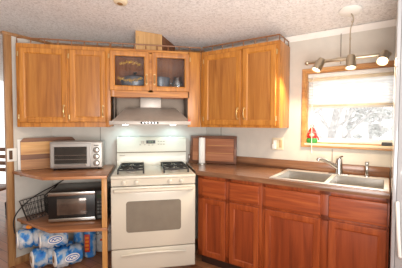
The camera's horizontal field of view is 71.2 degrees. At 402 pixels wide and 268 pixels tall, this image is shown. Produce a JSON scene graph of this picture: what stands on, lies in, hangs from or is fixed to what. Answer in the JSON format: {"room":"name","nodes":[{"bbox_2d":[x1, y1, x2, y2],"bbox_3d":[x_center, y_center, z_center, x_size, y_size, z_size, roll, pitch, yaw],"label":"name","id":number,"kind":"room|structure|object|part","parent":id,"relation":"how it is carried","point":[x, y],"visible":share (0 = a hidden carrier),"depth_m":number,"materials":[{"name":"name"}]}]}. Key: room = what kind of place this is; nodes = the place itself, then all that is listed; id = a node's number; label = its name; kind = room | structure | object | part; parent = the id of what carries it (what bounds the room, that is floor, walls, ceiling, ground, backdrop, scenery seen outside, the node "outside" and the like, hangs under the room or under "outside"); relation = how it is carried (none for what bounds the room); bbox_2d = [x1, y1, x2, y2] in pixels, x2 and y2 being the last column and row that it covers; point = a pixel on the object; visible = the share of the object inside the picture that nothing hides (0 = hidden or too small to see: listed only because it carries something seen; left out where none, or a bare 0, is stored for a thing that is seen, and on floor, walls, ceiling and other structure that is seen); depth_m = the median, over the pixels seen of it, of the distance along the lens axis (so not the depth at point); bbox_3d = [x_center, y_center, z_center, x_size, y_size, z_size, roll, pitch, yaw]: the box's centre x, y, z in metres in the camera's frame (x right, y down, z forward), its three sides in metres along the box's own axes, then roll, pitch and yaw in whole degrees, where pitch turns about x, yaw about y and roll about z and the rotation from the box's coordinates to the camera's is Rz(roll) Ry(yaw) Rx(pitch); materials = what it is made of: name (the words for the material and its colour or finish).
{"room":"kitchen","nodes":[
{"label":"kitchen","id":0,"kind":"room"},
{"bbox_2d":[11,36,52,257],"bbox_3d":[-1.688,0.166,2.893,0.036,2.205,0.500,2,3,33],"label":"wall","id":1,"kind":"structure","parent":0,"point":[25,187],"depth_m":2.77,"materials":[{"name":"white paint"}]},
{"bbox_2d":[2,34,15,267],"bbox_3d":[-1.813,0.174,2.664,0.010,2.205,0.064,2,3,34],"label":"trim","id":2,"kind":"structure","parent":1,"relation":"attached to","point":[6,38],"depth_m":2.66,"materials":[{"name":"brown wood"}]},
{"bbox_2d":[7,148,16,161],"bbox_3d":[-1.797,0.199,2.670,0.012,0.125,0.085,2,3,34],"label":"light switch","id":3,"kind":"object","parent":1,"relation":"attached to","point":[11,152],"visible":1,"depth_m":2.67,"materials":[{"name":"white plastic"}]},
{"bbox_2d":[14,253,29,264],"bbox_3d":[-1.702,1.234,2.877,0.012,0.070,0.383,2,3,34],"label":"baseboard","id":4,"kind":"structure","parent":1,"relation":"attached to","point":[26,257],"depth_m":2.77,"materials":[{"name":"brown wood"}]},
{"bbox_2d":[0,31,51,44],"bbox_3d":[-1.722,-0.948,2.794,0.057,0.027,0.476,2,3,34],"label":"trim","id":5,"kind":"structure","parent":1,"relation":"attached to","point":[1,32],"depth_m":2.71,"materials":[{"name":"brown wood"}]},
{"bbox_2d":[13,180,62,233],"bbox_3d":[-1.625,0.674,2.877,0.088,0.534,0.533,2,3,41],"label":"power cord","id":6,"kind":"object","parent":1,"relation":"attached to","point":[62,180],"visible":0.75,"depth_m":2.80,"materials":[{"name":"black rubber"}]},
{"bbox_2d":[0,190,220,267],"bbox_3d":[-2.088,1.340,1.780,8.200,0.060,5.350,2,3,34],"label":"floor","id":7,"kind":"structure","parent":0,"point":[96,261],"depth_m":2.84,"materials":[{"name":"brown wood"}]},
{"bbox_2d":[0,147,5,190],"bbox_3d":[-3.027,0.691,4.139,0.440,1.051,0.465,1,2,9],"label":"chair","id":8,"kind":"object","parent":7,"relation":"on","point":[2,186],"visible":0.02,"depth_m":4.33,"materials":[{"name":"brown wood"}]},
{"bbox_3d":[-3.031,0.787,4.120,0.440,0.030,0.420,1,2,9],"label":"seat","id":9,"kind":"part","parent":8,"relation":"part of","materials":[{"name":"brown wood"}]},
{"bbox_2d":[30,240,82,267],"bbox_3d":[-1.398,1.180,2.721,0.413,0.192,0.330,-2,3,-41],"label":"pack","id":10,"kind":"object","parent":7,"relation":"on","point":[71,253],"visible":0.9,"depth_m":2.65,"materials":[{"name":"blue plastic"}]},
{"bbox_2d":[16,227,68,249],"bbox_3d":[-1.519,0.990,2.688,0.413,0.190,0.330,-1,3,-35],"label":"pack","id":11,"kind":"object","parent":10,"relation":"on","point":[25,238],"visible":0.87,"depth_m":2.61,"materials":[{"name":"plastic"}]},
{"bbox_2d":[22,224,31,228],"bbox_3d":[-1.641,0.878,2.656,0.097,0.045,0.055,1,2,9],"label":"packet","id":12,"kind":"object","parent":11,"relation":"on","point":[25,226],"visible":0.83,"depth_m":2.63,"materials":[{"name":"orange plastic"}]},
{"bbox_2d":[13,165,114,267],"bbox_3d":[-1.342,0.816,2.726,0.910,0.920,0.694,0,2,-11],"label":"corner shelf","id":13,"kind":"object","parent":7,"relation":"on","point":[41,223],"visible":0.84,"depth_m":2.52,"materials":[{"name":"laminate"}]},
{"bbox_2d":[17,139,21,169],"bbox_3d":[-1.669,0.200,2.801,0.272,0.300,0.014,-2,3,-40],"label":"sheet","id":14,"kind":"object","parent":13,"relation":"on","point":[18,140],"visible":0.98,"depth_m":2.72,"materials":[{"name":"white plastic"}]},
{"bbox_2d":[19,183,58,220],"bbox_3d":[-1.575,0.658,2.751,0.335,0.310,0.168,-2,3,-40],"label":"wire basket","id":15,"kind":"object","parent":13,"relation":"on","point":[45,198],"visible":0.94,"depth_m":2.73,"materials":[{"name":"black metal"}]},
{"bbox_2d":[20,137,74,170],"bbox_3d":[-1.554,0.191,2.876,0.500,0.313,0.033,-2,3,-40],"label":"cutting board","id":16,"kind":"object","parent":13,"relation":"on","point":[34,152],"visible":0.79,"depth_m":2.79,"materials":[{"name":"brown wood"}]},
{"bbox_3d":[-1.330,0.833,2.733,0.884,0.024,0.686,0,2,-11],"label":"shelf","id":17,"kind":"part","parent":13,"relation":"part of","materials":[{"name":"laminate"}]},
{"bbox_3d":[-1.338,0.368,2.714,0.904,0.024,0.686,0,2,-11],"label":"shelf","id":18,"kind":"part","parent":13,"relation":"part of","materials":[{"name":"laminate"}]},
{"bbox_2d":[50,140,104,169],"bbox_3d":[-1.237,0.212,2.829,0.489,0.280,0.246,0,2,-11],"label":"toaster oven","id":19,"kind":"object","parent":13,"relation":"on","point":[82,153],"visible":1,"depth_m":2.75,"materials":[{"name":"silver metal"}]},
{"bbox_3d":[-1.271,0.208,2.737,0.362,0.230,0.020,0,2,-11],"label":"door","id":20,"kind":"part","parent":19,"relation":"part of","materials":[{"name":"silver metal"}]},
{"bbox_3d":[-1.271,0.208,2.738,0.302,0.170,0.009,0,2,-11],"label":"pane","id":21,"kind":"part","parent":19,"relation":"part of","materials":[{"name":"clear glass"}]},
{"bbox_3d":[-1.267,0.304,2.719,0.299,0.016,0.035,0,2,-11],"label":"handle","id":22,"kind":"part","parent":19,"relation":"part of","materials":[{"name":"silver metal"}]},
{"bbox_3d":[-1.038,0.207,2.788,0.100,0.241,0.014,0,2,-11],"label":"control panel","id":23,"kind":"part","parent":19,"relation":"part of","materials":[{"name":"silver metal"}]},
{"bbox_2d":[48,182,110,221],"bbox_3d":[-1.185,0.674,2.818,0.525,0.286,0.394,0,2,-11],"label":"microwave","id":24,"kind":"object","parent":13,"relation":"on","point":[75,201],"visible":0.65,"depth_m":2.63,"materials":[{"name":"black plastic"}]},
{"bbox_3d":[-1.205,0.676,2.626,0.410,0.275,0.019,0,2,-11],"label":"door","id":25,"kind":"part","parent":24,"relation":"part of","materials":[{"name":"black glass"}]},
{"bbox_3d":[-0.947,0.674,2.679,0.113,0.275,0.019,0,2,-11],"label":"control panel","id":26,"kind":"part","parent":24,"relation":"part of","materials":[{"name":"black plastic"}]},
{"bbox_3d":[-0.861,0.838,2.514,0.044,0.896,0.040,0,2,-11],"label":"leg","id":27,"kind":"part","parent":13,"relation":"part of","materials":[{"name":"brown wood"}]},
{"bbox_2d":[73,232,83,253],"bbox_3d":[-1.284,1.067,2.949,0.110,0.399,0.120,0,2,-11],"label":"packet","id":28,"kind":"object","parent":7,"relation":"on","point":[78,237],"visible":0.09,"depth_m":2.91,"materials":[{"name":"plastic"}]},
{"bbox_2d":[84,231,95,257],"bbox_3d":[-1.155,1.110,2.916,0.120,0.320,0.128,0,2,-11],"label":"pack","id":29,"kind":"object","parent":7,"relation":"on","point":[89,237],"visible":0.71,"depth_m":2.87,"materials":[{"name":"blue plastic"}]},
{"bbox_2d":[96,221,111,251],"bbox_3d":[-1.039,1.110,3.039,0.185,0.309,0.112,0,2,-11],"label":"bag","id":30,"kind":"object","parent":7,"relation":"on","point":[98,233],"visible":0.34,"depth_m":2.98,"materials":[{"name":"white plastic"}]},
{"bbox_2d":[110,136,195,267],"bbox_3d":[-0.486,0.658,2.858,0.762,1.230,0.732,0,2,-11],"label":"gas range","id":31,"kind":"object","parent":7,"relation":"on","point":[153,186],"visible":1,"depth_m":2.58,"materials":[{"name":"beige metal"}]},
{"bbox_3d":[-0.429,0.751,2.582,0.758,0.562,0.048,0,2,-11],"label":"oven door","id":32,"kind":"part","parent":31,"relation":"part of","materials":[{"name":"white metal"}]},
{"bbox_3d":[-0.419,0.502,2.525,0.730,0.034,0.067,0,2,-11],"label":"handle","id":33,"kind":"part","parent":31,"relation":"part of","materials":[{"name":"white metal"}]},
{"bbox_3d":[-0.431,1.139,2.600,0.758,0.199,0.045,0,2,-11],"label":"drawer","id":34,"kind":"part","parent":31,"relation":"part of","materials":[{"name":"white metal"}]},
{"bbox_2d":[110,165,195,179],"bbox_3d":[-0.490,0.375,2.872,0.762,0.028,0.680,0,2,-11],"label":"cooktop","id":35,"kind":"object","parent":31,"relation":"in","point":[151,172],"depth_m":2.60,"materials":[{"name":"beige metal"}]},
{"bbox_3d":[-0.429,0.431,2.570,0.754,0.062,0.051,0,2,-11],"label":"control panel","id":36,"kind":"part","parent":31,"relation":"part of","materials":[{"name":"white metal"}]},
{"bbox_3d":[-0.426,1.086,2.569,0.589,0.045,0.038,0,2,-11],"label":"handle","id":37,"kind":"part","parent":31,"relation":"part of","materials":[{"name":"white metal"}]},
{"bbox_2d":[198,175,230,267],"bbox_3d":[0.254,0.831,2.877,0.328,0.888,0.564,2,3,34],"label":"base cabinet","id":38,"kind":"object","parent":7,"relation":"on","point":[212,191],"visible":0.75,"depth_m":2.64,"materials":[{"name":"brown wood"}]},
{"bbox_3d":[0.119,0.894,2.646,0.151,0.454,0.007,2,3,34],"label":"panel","id":39,"kind":"part","parent":38,"relation":"part of","materials":[{"name":"brown wood"}]},
{"bbox_3d":[0.118,0.513,2.627,0.253,0.162,0.018,2,3,34],"label":"drawer","id":40,"kind":"part","parent":38,"relation":"part of","materials":[{"name":"brown wood"}]},
{"bbox_3d":[0.117,0.894,2.642,0.253,0.556,0.018,2,3,34],"label":"door","id":41,"kind":"part","parent":38,"relation":"part of","materials":[{"name":"brown wood"}]},
{"bbox_2d":[228,179,262,267],"bbox_3d":[0.527,0.839,2.696,0.325,0.888,0.564,2,3,34],"label":"base cabinet","id":42,"kind":"object","parent":7,"relation":"on","point":[244,197],"visible":0.73,"depth_m":2.46,"materials":[{"name":"brown wood"}]},
{"bbox_3d":[0.375,0.520,2.457,0.280,0.162,0.018,2,3,34],"label":"drawer","id":43,"kind":"part","parent":42,"relation":"part of","materials":[{"name":"brown wood"}]},
{"bbox_3d":[0.374,0.901,2.471,0.280,0.556,0.018,2,3,34],"label":"door","id":44,"kind":"part","parent":42,"relation":"part of","materials":[{"name":"brown wood"}]},
{"bbox_3d":[0.376,0.901,2.475,0.178,0.454,0.006,2,3,34],"label":"panel","id":45,"kind":"part","parent":42,"relation":"part of","materials":[{"name":"brown wood"}]},
{"bbox_2d":[262,183,389,267],"bbox_3d":[1.036,0.854,2.358,0.892,0.888,0.564,2,3,34],"label":"base cabinet","id":46,"kind":"object","parent":7,"relation":"on","point":[302,228],"visible":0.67,"depth_m":2.11,"materials":[{"name":"brown wood"}]},
{"bbox_2d":[186,154,389,198],"bbox_3d":[0.582,0.330,2.639,1.984,0.134,0.601,2,3,34],"label":"countertop","id":47,"kind":"structure","parent":46,"relation":"on","point":[251,169],"depth_m":2.56,"materials":[{"name":"laminate"}]},
{"bbox_2d":[198,137,205,164],"bbox_3d":[0.012,0.182,3.115,0.100,0.304,0.100,0,2,-11],"label":"paper towel holder","id":48,"kind":"object","parent":47,"relation":"on","point":[201,139],"visible":1,"depth_m":3.08,"materials":[{"name":"white paper"}]},
{"bbox_2d":[190,136,236,164],"bbox_3d":[0.135,0.177,3.160,0.535,0.309,0.046,1,2,18],"label":"board","id":49,"kind":"object","parent":47,"relation":"on","point":[218,149],"visible":1,"depth_m":3.14,"materials":[{"name":"brown wood"}]},
{"bbox_2d":[269,169,388,201],"bbox_3d":[1.054,0.450,2.321,0.828,0.181,0.522,2,3,34],"label":"sink","id":50,"kind":"object","parent":47,"relation":"in","point":[354,181],"visible":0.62,"depth_m":2.37,"materials":[{"name":"ceramic"}]},
{"bbox_2d":[276,171,330,181],"bbox_3d":[0.884,0.448,2.405,0.378,0.178,0.400,2,3,34],"label":"basin","id":51,"kind":"object","parent":50,"relation":"in","point":[301,176],"depth_m":2.55,"materials":[{"name":"silver metal"}]},
{"bbox_2d":[316,156,348,174],"bbox_3d":[1.155,0.270,2.483,0.278,0.167,0.106,1,2,9],"label":"faucet","id":52,"kind":"object","parent":50,"relation":"on","point":[337,165],"visible":1,"depth_m":2.45,"materials":[{"name":"silver metal"}]},
{"bbox_3d":[1.120,0.263,2.469,0.216,0.121,0.039,0,2,-2],"label":"spout","id":53,"kind":"part","parent":52,"relation":"part of","materials":[{"name":"silver metal"}]},
{"bbox_2d":[329,175,383,201],"bbox_3d":[1.214,0.457,2.186,0.351,0.178,0.400,2,3,34],"label":"basin","id":54,"kind":"object","parent":50,"relation":"in","point":[354,181],"depth_m":2.32,"materials":[{"name":"white ceramic"}]},
{"bbox_2d":[364,162,369,176],"bbox_3d":[1.392,0.295,2.356,0.044,0.128,0.043,2,3,33],"label":"soap dispenser","id":55,"kind":"object","parent":50,"relation":"on","point":[366,163],"visible":1,"depth_m":2.35,"materials":[{"name":"silver metal"}]},
{"bbox_3d":[1.392,0.300,2.357,0.025,0.094,0.025,2,3,34],"label":"stem","id":56,"kind":"part","parent":55,"relation":"part of","materials":[{"name":"silver metal"}]},
{"bbox_3d":[0.719,0.911,2.248,0.335,0.454,0.006,2,3,34],"label":"panel","id":57,"kind":"part","parent":46,"relation":"part of","materials":[{"name":"brown wood"}]},
{"bbox_3d":[0.717,0.911,2.244,0.437,0.556,0.018,2,3,34],"label":"door","id":58,"kind":"part","parent":46,"relation":"part of","materials":[{"name":"brown wood"}]},
{"bbox_3d":[0.718,0.530,2.230,0.437,0.162,0.018,2,3,34],"label":"false drawer","id":59,"kind":"part","parent":46,"relation":"part of","materials":[{"name":"brown wood"}]},
{"bbox_3d":[1.098,0.921,1.997,0.262,0.454,0.006,2,3,34],"label":"panel","id":60,"kind":"part","parent":46,"relation":"part of","materials":[{"name":"brown wood"}]},
{"bbox_3d":[1.096,0.922,1.993,0.364,0.556,0.018,2,3,34],"label":"door","id":61,"kind":"part","parent":46,"relation":"part of","materials":[{"name":"brown wood"}]},
{"bbox_3d":[1.097,0.541,1.979,0.364,0.162,0.018,2,3,34],"label":"false drawer","id":62,"kind":"part","parent":46,"relation":"part of","materials":[{"name":"brown wood"}]},
{"bbox_2d":[388,0,401,267],"bbox_3d":[1.614,0.219,1.841,0.600,2.200,0.765,2,3,33],"label":"refrigerator","id":63,"kind":"object","parent":7,"relation":"on","point":[395,221],"visible":1,"depth_m":1.71,"materials":[{"name":"white metal"}]},
{"bbox_3d":[1.444,0.184,1.558,0.579,2.090,0.021,2,3,33],"label":"door","id":64,"kind":"part","parent":63,"relation":"part of","materials":[{"name":"white metal"}]},
{"bbox_3d":[1.196,0.586,1.698,0.039,0.351,0.049,2,3,33],"label":"handle","id":65,"kind":"part","parent":63,"relation":"part of","materials":[{"name":"white plastic"}]},
{"bbox_2d":[52,98,205,240],"bbox_3d":[-0.788,0.156,3.212,1.715,2.205,0.080,0,2,-11],"label":"wall","id":66,"kind":"structure","parent":0,"point":[109,134],"depth_m":3.14,"materials":[{"name":"white paint"}]},
{"bbox_2d":[16,37,113,126],"bbox_3d":[-1.347,-0.497,2.847,0.854,0.850,0.356,0,2,-11],"label":"upper cabinet","id":67,"kind":"object","parent":66,"relation":"attached to","point":[57,85],"visible":0.99,"depth_m":2.71,"materials":[{"name":"brown wood"}]},
{"bbox_3d":[-1.504,-0.463,2.680,0.421,0.706,0.020,0,2,-11],"label":"door","id":68,"kind":"part","parent":67,"relation":"part of","materials":[{"name":"brown wood"}]},
{"bbox_3d":[-1.505,-0.463,2.685,0.319,0.604,0.009,0,2,-11],"label":"panel","id":69,"kind":"part","parent":67,"relation":"part of","materials":[{"name":"brown wood"}]},
{"bbox_3d":[-1.324,-0.911,2.725,0.840,0.013,0.013,0,2,-11],"label":"gallery rail","id":70,"kind":"part","parent":67,"relation":"part of","materials":[{"name":"brown wood"}]},
{"bbox_3d":[-1.112,-0.469,2.760,0.335,0.702,0.020,0,2,-11],"label":"door","id":71,"kind":"part","parent":67,"relation":"part of","materials":[{"name":"brown wood"}]},
{"bbox_3d":[-1.113,-0.469,2.764,0.233,0.600,0.009,0,2,-11],"label":"panel","id":72,"kind":"part","parent":67,"relation":"part of","materials":[{"name":"brown wood"}]},
{"bbox_2d":[51,43,204,52],"bbox_3d":[-0.792,-0.957,3.167,1.700,0.023,0.102,0,2,-11],"label":"trim","id":73,"kind":"structure","parent":66,"relation":"attached to","point":[51,43],"depth_m":3.06,"materials":[{"name":"brown wood"}]},
{"bbox_2d":[109,97,190,124],"bbox_3d":[-0.531,-0.240,2.948,0.777,0.291,0.503,0,2,-11],"label":"range hood","id":74,"kind":"object","parent":66,"relation":"attached to","point":[142,111],"visible":0.98,"depth_m":2.87,"materials":[{"name":"metal"}]},
{"bbox_3d":[-0.906,-0.261,2.977,0.004,0.255,0.259,0,2,-11],"label":"panel","id":75,"kind":"part","parent":74,"relation":"part of","materials":[{"name":"white metal"}]},
{"bbox_3d":[-0.567,-0.268,3.188,0.752,0.255,0.017,0,2,-11],"label":"panel","id":76,"kind":"part","parent":74,"relation":"part of","materials":[{"name":"white metal"}]},
{"bbox_3d":[-0.173,-0.264,3.126,0.004,0.255,0.259,0,2,-11],"label":"panel","id":77,"kind":"part","parent":74,"relation":"part of","materials":[{"name":"white metal"}]},
{"bbox_2d":[108,42,200,126],"bbox_3d":[-0.486,-0.501,3.021,0.947,0.850,0.356,0,2,-11],"label":"upper cabinet","id":78,"kind":"object","parent":66,"relation":"attached to","point":[183,69],"visible":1,"depth_m":2.94,"materials":[{"name":"brown wood"}]},
{"bbox_3d":[-0.720,-0.637,2.833,0.389,0.396,0.020,0,2,-11],"label":"door","id":79,"kind":"part","parent":78,"relation":"part of","materials":[{"name":"brown wood"}]},
{"bbox_2d":[121,72,143,85],"bbox_3d":[-0.706,-0.571,3.006,0.304,0.182,0.219,0,2,-11],"label":"roasting pan","id":80,"kind":"object","parent":78,"relation":"in","point":[140,82],"visible":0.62,"depth_m":2.92,"materials":[{"name":"silver metal"}]},
{"bbox_3d":[-0.706,-0.596,3.005,0.300,0.070,0.216,0,2,-11],"label":"lid","id":81,"kind":"part","parent":80,"relation":"part of","materials":[{"name":"grey ceramic"}]},
{"bbox_3d":[-0.517,-0.620,2.894,0.794,0.483,0.019,0,2,-11],"label":"frame","id":82,"kind":"part","parent":78,"relation":"part of","materials":[{"name":"brown wood"}]},
{"bbox_2d":[135,30,174,50],"bbox_3d":[-0.486,-0.971,3.054,0.435,0.203,0.256,0,2,-11],"label":"box","id":83,"kind":"object","parent":78,"relation":"on","point":[141,37],"visible":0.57,"depth_m":2.92,"materials":[{"name":"brown wood"}]},
{"bbox_3d":[-0.454,-0.915,2.901,0.915,0.013,0.013,0,2,-11],"label":"gallery rail","id":84,"kind":"part","parent":78,"relation":"part of","materials":[{"name":"brown wood"}]},
{"bbox_2d":[157,77,169,86],"bbox_3d":[-0.442,-0.546,3.061,0.210,0.130,0.209,-1,2,-24],"label":"pot","id":85,"kind":"object","parent":78,"relation":"in","point":[161,81],"visible":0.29,"depth_m":2.97,"materials":[{"name":"grey metal"}]},
{"bbox_3d":[-0.313,-0.639,2.915,0.388,0.396,0.020,0,2,-11],"label":"door","id":86,"kind":"part","parent":78,"relation":"part of","materials":[{"name":"brown wood"}]},
{"bbox_3d":[-0.073,-0.469,2.990,0.138,0.790,0.019,0,2,-11],"label":"filler panel","id":87,"kind":"part","parent":78,"relation":"part of","materials":[{"name":"brown wood"}]},
{"bbox_2d":[0,0,396,80],"bbox_3d":[-1.997,-1.308,1.624,8.400,0.816,5.350,2,3,34],"label":"ceiling","id":88,"kind":"structure","parent":0,"point":[188,23],"depth_m":2.58,"materials":[{"name":"white paint"}]},
{"bbox_2d":[113,0,127,5],"bbox_3d":[-0.669,-1.095,2.329,0.120,0.046,0.120,2,3,34],"label":"smoke detector","id":89,"kind":"object","parent":88,"relation":"attached to","point":[117,2],"visible":1,"depth_m":2.31,"materials":[{"name":"beige plastic"}]},
{"bbox_2d":[305,5,391,72],"bbox_3d":[1.144,-0.747,2.230,0.625,0.472,0.165,2,3,34],"label":"track light","id":90,"kind":"object","parent":88,"relation":"hanging from","point":[350,10],"visible":1,"depth_m":2.20,"materials":[{"name":"silver metal"}]},
{"bbox_3d":[1.191,-0.783,2.222,0.027,0.336,0.042,1,2,13],"label":"stem","id":91,"kind":"part","parent":90,"relation":"part of","materials":[{"name":"silver metal"}]},
{"bbox_3d":[1.346,-0.551,2.078,0.062,0.053,0.054,2,3,34],"label":"bulb","id":92,"kind":"part","parent":90,"relation":"part of","materials":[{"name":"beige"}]},
{"bbox_2d":[205,26,393,166],"bbox_3d":[-0.614,0.114,3.862,8.100,2.240,0.122,2,3,34],"label":"wall","id":93,"kind":"structure","parent":0,"point":[251,142],"depth_m":2.69,"materials":[{"name":"white paint"}]},
{"bbox_2d":[201,34,289,127],"bbox_3d":[0.423,-0.492,2.862,0.851,0.850,0.356,2,3,34],"label":"upper cabinet","id":94,"kind":"object","parent":93,"relation":"attached to","point":[247,86],"visible":1,"depth_m":2.70,"materials":[{"name":"brown wood"}]},
{"bbox_3d":[0.211,-0.454,2.848,0.323,0.620,0.009,2,3,34],"label":"panel","id":95,"kind":"part","parent":94,"relation":"part of","materials":[{"name":"brown wood"}]},
{"bbox_3d":[0.209,-0.454,2.845,0.425,0.722,0.020,2,3,34],"label":"door","id":96,"kind":"part","parent":94,"relation":"part of","materials":[{"name":"brown wood"}]},
{"bbox_3d":[0.442,-0.911,2.866,0.832,0.013,0.284,2,3,34],"label":"gallery rail","id":97,"kind":"part","parent":94,"relation":"part of","materials":[{"name":"brown wood"}]},
{"bbox_3d":[0.540,-0.448,2.625,0.330,0.734,0.020,2,3,34],"label":"door","id":98,"kind":"part","parent":94,"relation":"part of","materials":[{"name":"brown wood"}]},
{"bbox_3d":[0.543,-0.448,2.629,0.228,0.632,0.009,2,3,33],"label":"panel","id":99,"kind":"part","parent":94,"relation":"part of","materials":[{"name":"brown wood"}]},
{"bbox_3d":[0.787,-0.454,2.657,0.017,0.790,0.297,2,3,34],"label":"panel","id":100,"kind":"part","parent":94,"relation":"part of","materials":[{"name":"brown wood"}]},
{"bbox_2d":[272,138,283,149],"bbox_3d":[0.781,0.099,2.858,0.118,0.120,0.008,2,3,34],"label":"wall outlet","id":101,"kind":"object","parent":93,"relation":"attached to","point":[279,142],"visible":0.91,"depth_m":2.85,"materials":[{"name":"beige plastic"}]},
{"bbox_2d":[213,19,394,50],"bbox_3d":[1.390,-0.912,2.406,3.000,0.050,0.026,2,3,34],"label":"trim","id":102,"kind":"structure","parent":93,"relation":"attached to","point":[388,23],"depth_m":2.53,"materials":[{"name":"white wood"}]},
{"bbox_2d":[331,33,341,161],"bbox_3d":[1.230,-0.285,2.549,0.061,1.310,0.004,2,3,34],"label":"trim","id":103,"kind":"structure","parent":93,"relation":"attached to","point":[341,33],"depth_m":2.52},
{"bbox_2d":[301,60,392,150],"bbox_3d":[1.359,-0.240,2.525,0.850,0.743,0.140,2,3,34],"label":"window","id":104,"kind":"structure","parent":93,"relation":"in","point":[307,118],"depth_m":2.58,"materials":[{"name":"brown wood"}]},
{"bbox_2d":[306,124,318,142],"bbox_3d":[1.063,-0.002,2.665,0.119,0.178,0.049,2,3,34],"label":"ornament","id":105,"kind":"object","parent":104,"relation":"on","point":[314,134],"visible":0.95,"depth_m":2.66,"materials":[{"name":"green paint"}]},
{"bbox_3d":[1.381,-0.238,2.558,0.756,0.656,0.055,2,3,34],"label":"frame","id":106,"kind":"part","parent":104,"relation":"part of","materials":[{"name":"white plastic"}]},
{"bbox_3d":[1.353,0.104,2.530,0.788,0.022,0.122,2,3,34],"label":"sill","id":107,"kind":"part","parent":104,"relation":"part of","materials":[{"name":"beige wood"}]},
{"bbox_2d":[308,67,392,152],"bbox_3d":[1.335,-0.187,2.490,0.754,0.751,0.092,2,3,34],"label":"window shade","id":108,"kind":"object","parent":104,"relation":"attached to","point":[374,86],"visible":1,"depth_m":2.51,"materials":[{"name":"white fabric"}]},
{"bbox_3d":[1.053,-0.182,2.649,0.016,0.727,0.044,2,3,34],"label":"pull cord","id":109,"kind":"part","parent":108,"relation":"part of","materials":[{"name":"white fabric"}]},
{"bbox_3d":[1.353,-0.261,2.514,0.750,0.014,0.020,2,3,34],"label":"rail","id":110,"kind":"part","parent":108,"relation":"part of","materials":[{"name":"beige plastic"}]},
{"bbox_3d":[1.376,-0.097,2.556,0.712,0.335,0.022,2,3,34],"label":"sash","id":111,"kind":"part","parent":104,"relation":"part of","materials":[{"name":"glass"}]},
{"bbox_2d":[381,142,390,145],"bbox_3d":[1.568,0.086,2.355,0.090,0.028,0.056,2,3,34],"label":"sponge","id":112,"kind":"object","parent":104,"relation":"on","point":[382,143],"visible":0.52,"depth_m":2.34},
{"label":"outside","id":113,"kind":"structure","parent":0,"visible":0},
{"bbox_2d":[0,111,391,180],"bbox_3d":[9.990,-0.128,14.694,40.000,3.362,27.501,2,3,34],"label":"ground","id":114,"kind":"structure","parent":113,"point":[362,129],"depth_m":16.75,"materials":[{"name":"white snow"}]},
{"bbox_2d":[314,104,380,138],"bbox_3d":[2.873,-0.854,6.343,2.025,4.739,1.759,-2,3,-40],"label":"tree","id":115,"kind":"object","parent":114,"relation":"on","point":[335,123],"visible":0.27,"depth_m":6.41,"materials":[{"name":"white plant"}]},
{"bbox_2d":[345,103,371,138],"bbox_3d":[5.821,-1.110,11.072,1.758,3.670,1.806,-1,2,-19],"label":"tree","id":116,"kind":"object","parent":114,"relation":"on","point":[349,126],"visible":0.36,"depth_m":10.81,"materials":[{"name":"white plant"}]},
{"bbox_2d":[361,107,381,138],"bbox_3d":[7.184,-1.341,11.974,1.285,3.749,1.824,2,3,34],"label":"tree","id":117,"kind":"object","parent":114,"relation":"on","point":[369,122],"visible":0.12,"depth_m":11.77,"materials":[{"name":"white plant"}]},
{"bbox_2d":[353,107,391,139],"bbox_3d":[4.871,-0.285,7.833,1.719,2.985,1.357,2,3,34],"label":"tree","id":118,"kind":"object","parent":114,"relation":"on","point":[377,130],"visible":0.42,"depth_m":7.73,"materials":[{"name":"white plant"}]}
]}

